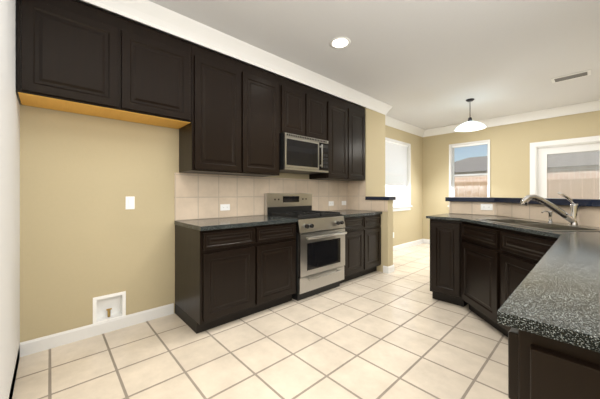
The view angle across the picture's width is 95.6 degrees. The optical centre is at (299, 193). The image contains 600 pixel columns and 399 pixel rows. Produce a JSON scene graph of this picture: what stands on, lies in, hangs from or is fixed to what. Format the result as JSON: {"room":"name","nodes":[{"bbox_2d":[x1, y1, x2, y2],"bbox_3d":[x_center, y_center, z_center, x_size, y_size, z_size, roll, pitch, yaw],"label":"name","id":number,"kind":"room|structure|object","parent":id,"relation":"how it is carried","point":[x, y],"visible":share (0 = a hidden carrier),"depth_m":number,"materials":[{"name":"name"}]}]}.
{"room":"kitchen","nodes":[
{"label":"kitchen","id":0,"kind":"room"},
{"bbox_2d":[0,0,19,398],"bbox_3d":[-1.617,-0.170,1.440,0.110,2.700,1.350,0,0,-43],"label":"wall","id":1,"kind":"structure","parent":0,"point":[9,224],"depth_m":1.47,"materials":[{"name":"white paint"}]},
{"bbox_2d":[20,103,422,342],"bbox_3d":[-0.116,-0.170,3.841,8.530,2.700,0.150,0,0,-43],"label":"wall","id":2,"kind":"structure","parent":0,"point":[86,237],"depth_m":2.27,"materials":[{"name":"paint"}]},
{"bbox_2d":[17,0,120,119],"bbox_3d":[-1.701,-1.008,2.027,0.552,0.715,0.350,0,0,-43],"label":"upper cabinet","id":3,"kind":"object","parent":2,"relation":"attached to","point":[69,51],"depth_m":1.90,"materials":[{"name":"brown wood"}]},
{"bbox_2d":[93,291,125,323],"bbox_3d":[-1.665,0.980,2.372,0.234,0.234,0.094,0,0,-43],"label":"outlet box","id":4,"kind":"object","parent":2,"relation":"in","point":[109,307],"visible":0.96,"depth_m":2.38,"materials":[{"name":"white plastic"}]},
{"bbox_2d":[125,196,134,208],"bbox_3d":[-1.522,0.080,2.437,0.070,0.115,0.012,0,0,-43],"label":"outlet","id":5,"kind":"object","parent":2,"relation":"attached to","point":[129,202],"visible":1,"depth_m":2.43,"materials":[{"name":"white plastic"}]},
{"bbox_2d":[117,18,192,128],"bbox_3d":[-1.295,-1.008,2.400,0.551,0.715,0.350,0,0,-43],"label":"upper cabinet","id":6,"kind":"object","parent":2,"relation":"attached to","point":[157,67],"depth_m":2.27,"materials":[{"name":"brown wood"}]},
{"bbox_2d":[177,45,244,175],"bbox_3d":[-0.904,-0.790,2.760,0.508,1.150,0.350,0,0,-43],"label":"upper cabinet","id":7,"kind":"object","parent":2,"relation":"attached to","point":[224,115],"depth_m":2.63,"materials":[{"name":"brown wood"}]},
{"bbox_2d":[9,239,429,398],"bbox_3d":[2.017,1.130,2.575,6.804,0.100,4.600,0,0,-43],"label":"baseboard","id":8,"kind":"structure","parent":2,"relation":"attached to","point":[32,346],"depth_m":2.27,"materials":[{"name":"white wood"}]},
{"bbox_2d":[245,64,280,176],"bbox_3d":[-0.530,-0.790,3.104,0.507,1.150,0.350,0,0,-43],"label":"upper cabinet","id":9,"kind":"object","parent":2,"relation":"attached to","point":[262,88],"depth_m":2.98,"materials":[{"name":"brown wood"}]},
{"bbox_2d":[174,173,387,220],"bbox_3d":[0.029,0.026,3.373,2.790,0.476,0.735,0,0,-43],"label":"tile backsplash","id":10,"kind":"structure","parent":2,"relation":"attached to","point":[200,196],"depth_m":3.26,"materials":[{"name":"beige tile"}]},
{"bbox_2d":[220,204,229,210],"bbox_3d":[-0.840,0.150,3.055,0.115,0.070,0.010,0,0,-43],"label":"outlet","id":11,"kind":"object","parent":10,"relation":"attached to","point":[223,207],"visible":1,"depth_m":3.05,"materials":[{"name":"white plastic"}]},
{"bbox_2d":[281,77,308,136],"bbox_3d":[-0.194,-1.040,3.412,0.405,0.650,0.350,0,0,-43],"label":"upper cabinet","id":12,"kind":"object","parent":2,"relation":"attached to","point":[294,96],"depth_m":3.30,"materials":[{"name":"brown wood"}]},
{"bbox_2d":[279,132,327,173],"bbox_3d":[-0.015,-0.497,3.510,0.760,0.430,0.449,0,0,-43],"label":"over-the-range microwave","id":13,"kind":"object","parent":12,"relation":"attached to","point":[299,154],"visible":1,"depth_m":3.32,"materials":[{"name":"silver metal"}]},
{"bbox_2d":[309,88,328,143],"bbox_3d":[0.104,-1.040,3.686,0.405,0.650,0.350,0,0,-43],"label":"upper cabinet","id":14,"kind":"object","parent":2,"relation":"attached to","point":[318,101],"depth_m":3.59,"materials":[{"name":"brown wood"}]},
{"bbox_2d":[309,95,348,179],"bbox_3d":[0.422,-0.790,3.980,0.461,1.150,0.350,0,0,-43],"label":"upper cabinet","id":15,"kind":"object","parent":2,"relation":"attached to","point":[338,146],"depth_m":3.86,"materials":[{"name":"brown wood"}]},
{"bbox_2d":[345,103,364,180],"bbox_3d":[0.762,-0.790,4.292,0.461,1.150,0.350,0,0,-43],"label":"upper cabinet","id":16,"kind":"object","parent":2,"relation":"attached to","point":[356,113],"depth_m":4.16,"materials":[{"name":"brown wood"}]},
{"bbox_2d":[385,137,411,211],"bbox_3d":[2.017,-0.381,5.769,1.184,1.482,0.200,0,0,-43],"label":"nook window","id":17,"kind":"structure","parent":2,"relation":"in","point":[397,153],"depth_m":5.84,"materials":[{"name":"white"}]},
{"bbox_2d":[385,116,424,135],"bbox_3d":[2.093,-1.444,5.709,2.250,0.149,0.090,0,0,-43],"label":"crown molding","id":18,"kind":"structure","parent":2,"relation":"attached to","point":[389,121],"depth_m":5.82,"materials":[{"name":"white wood"}]},
{"bbox_2d":[12,243,508,398],"bbox_3d":[1.492,1.230,2.093,8.530,0.100,4.900,0,0,-43],"label":"floor","id":19,"kind":"structure","parent":0,"point":[399,332],"depth_m":2.00,"materials":[{"name":"tile"}]},
{"bbox_2d":[175,215,297,333],"bbox_3d":[-0.632,0.723,2.814,1.069,0.914,0.638,0,0,-43],"label":"base cabinet","id":20,"kind":"object","parent":19,"relation":"on","point":[229,269],"visible":1,"depth_m":2.50,"materials":[{"name":"black wood"}]},
{"bbox_2d":[265,193,346,300],"bbox_3d":[0.092,0.585,3.405,0.785,1.190,0.729,0,0,-43],"label":"stove","id":21,"kind":"object","parent":19,"relation":"on","point":[320,249],"visible":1,"depth_m":3.21,"materials":[{"name":"silver metal"}]},
{"bbox_2d":[330,210,381,282],"bbox_3d":[0.687,0.723,4.028,0.925,0.914,0.638,0,0,-43],"label":"base cabinet","id":22,"kind":"object","parent":19,"relation":"on","point":[363,244],"visible":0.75,"depth_m":3.79,"materials":[{"name":"black wood"}]},
{"bbox_2d":[430,219,449,301],"bbox_3d":[1.760,0.726,3.099,0.607,0.908,0.320,0,0,-43],"label":"base cabinet","id":23,"kind":"object","parent":19,"relation":"on","point":[437,227],"depth_m":2.95,"materials":[{"name":"black wood"}]},
{"bbox_2d":[446,220,563,320],"bbox_3d":[1.907,0.726,2.489,0.775,0.908,0.775,0,0,-43],"label":"base cabinet","id":24,"kind":"object","parent":19,"relation":"on","point":[482,271],"depth_m":2.68,"materials":[{"name":"black wood"}]},
{"bbox_2d":[486,227,557,326],"bbox_3d":[1.883,0.726,1.910,0.775,0.908,0.775,0,0,-43],"label":"base cabinet","id":25,"kind":"object","parent":19,"relation":"on","point":[511,255],"depth_m":2.13,"materials":[{"name":"black wood"}]},
{"bbox_2d":[494,275,599,398],"bbox_3d":[0.830,0.726,0.528,0.537,0.908,0.605,0,0,-43],"label":"base cabinet","id":26,"kind":"object","parent":19,"relation":"on","point":[539,367],"depth_m":0.52,"materials":[{"name":"black"}]},
{"bbox_2d":[426,213,599,352],"bbox_3d":[1.344,0.341,1.780,3.009,0.200,1.759,0,0,-43],"label":"countertop","id":27,"kind":"structure","parent":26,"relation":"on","point":[555,295],"depth_m":0.70,"materials":[{"name":"dark granite"}]},
{"bbox_2d":[520,192,580,225],"bbox_3d":[1.991,0.112,2.163,0.341,0.256,0.343,0,0,-43],"label":"faucet","id":28,"kind":"object","parent":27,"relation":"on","point":[573,217],"visible":1,"depth_m":2.09,"materials":[{"name":"silver metal"}]},
{"bbox_2d":[74,0,599,129],"bbox_3d":[1.492,-1.580,2.093,8.530,0.120,4.900,0,0,-43],"label":"ceiling","id":29,"kind":"structure","parent":0,"point":[426,64],"depth_m":2.80,"materials":[{"name":"paint"}]},
{"bbox_2d":[330,37,350,48],"bbox_3d":[0.404,-1.516,2.736,0.210,0.008,0.210,0,0,-43],"label":"recessed light","id":30,"kind":"object","parent":29,"relation":"in","point":[340,42],"visible":1,"depth_m":2.73,"materials":[{"name":"white"}]},
{"bbox_2d":[455,98,485,131],"bbox_3d":[2.738,-1.285,4.380,0.436,0.470,0.436,0,0,-43],"label":"pendant light","id":31,"kind":"object","parent":29,"relation":"hanging from","point":[469,125],"visible":1,"depth_m":4.36,"materials":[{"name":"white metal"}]},
{"bbox_2d":[551,70,590,82],"bbox_3d":[3.502,-1.515,3.520,0.200,0.010,0.360,0,0,-43],"label":"ceiling vent","id":32,"kind":"object","parent":29,"relation":"in","point":[572,76],"visible":1,"depth_m":3.50,"materials":[{"name":"white metal"}]},
{"bbox_2d":[352,103,384,210],"bbox_3d":[1.143,-0.170,4.652,0.580,2.700,0.360,0,0,-43],"label":"wall","id":33,"kind":"structure","parent":0,"point":[375,152],"depth_m":4.49,"materials":[{"name":"paint"}]},
{"bbox_2d":[81,0,392,115],"bbox_3d":[-0.118,-1.444,3.171,4.620,0.149,0.112,0,0,-43],"label":"crown molding","id":34,"kind":"structure","parent":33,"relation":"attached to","point":[154,15],"depth_m":2.62,"materials":[{"name":"white wood"}]},
{"bbox_2d":[365,196,395,271],"bbox_3d":[1.245,0.610,4.223,0.200,1.140,0.410,0,0,-43],"label":"wall","id":35,"kind":"structure","parent":0,"point":[387,239],"depth_m":4.09,"materials":[{"name":"paint"}]},
{"bbox_2d":[423,110,599,239],"bbox_3d":[4.627,-0.170,4.874,0.150,2.700,4.750,0,0,-43],"label":"wall","id":36,"kind":"structure","parent":0,"point":[509,160],"depth_m":5.40,"materials":[{"name":"paint"}]},
{"bbox_2d":[447,140,489,206],"bbox_3d":[3.664,-0.376,5.884,0.200,1.472,0.814,0,0,-43],"label":"window","id":37,"kind":"structure","parent":36,"relation":"in","point":[452,155],"depth_m":5.92,"materials":[{"name":"white wood"}]},
{"bbox_2d":[421,100,599,136],"bbox_3d":[4.454,-1.444,4.885,0.090,0.149,4.500,0,0,-43],"label":"crown molding","id":38,"kind":"structure","parent":36,"relation":"attached to","point":[591,106],"depth_m":5.04,"materials":[{"name":"white wood"}]},
{"bbox_2d":[530,136,599,198],"bbox_3d":[4.739,0.113,4.739,0.168,2.135,1.110,0,0,-43],"label":"patio door","id":39,"kind":"structure","parent":36,"relation":"in","point":[540,162],"depth_m":4.82,"materials":[{"name":"glass"},{"name":"white painted wood"}]},
{"bbox_2d":[445,197,599,227],"bbox_3d":[1.473,0.610,1.766,3.240,1.140,1.965,0,0,-43],"label":"wall","id":40,"kind":"structure","parent":0,"point":[511,207],"depth_m":2.66,"materials":[{"name":"tile"}]},
{"bbox_2d":[481,204,492,209],"bbox_3d":[2.146,0.150,3.129,0.010,0.070,0.115,0,0,-43],"label":"outlet","id":41,"kind":"object","parent":40,"relation":"attached to","point":[486,206],"visible":1,"depth_m":3.12,"materials":[{"name":"white plastic"}]},
{"label":"outside","id":42,"kind":"structure","parent":0,"visible":0},
{"bbox_3d":[12.804,1.480,15.623,80.000,0.100,80.000,0,0,-43],"label":"ground","id":43,"kind":"structure","parent":42,"visible":0},
{"bbox_2d":[400,178,598,203],"bbox_3d":[3.932,0.430,4.079,18.010,2.000,32.980,0,0,-43],"label":"fence","id":44,"kind":"object","parent":43,"relation":"on","point":[590,188],"visible":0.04,"depth_m":10.76,"materials":[{"name":"beige wood"}]},
{"bbox_2d":[454,151,598,198],"bbox_3d":[19.465,-0.945,20.391,11.800,4.750,16.800,0,0,-43],"label":"house","id":45,"kind":"structure","parent":43,"relation":"on","point":[481,167],"depth_m":18.59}
]}

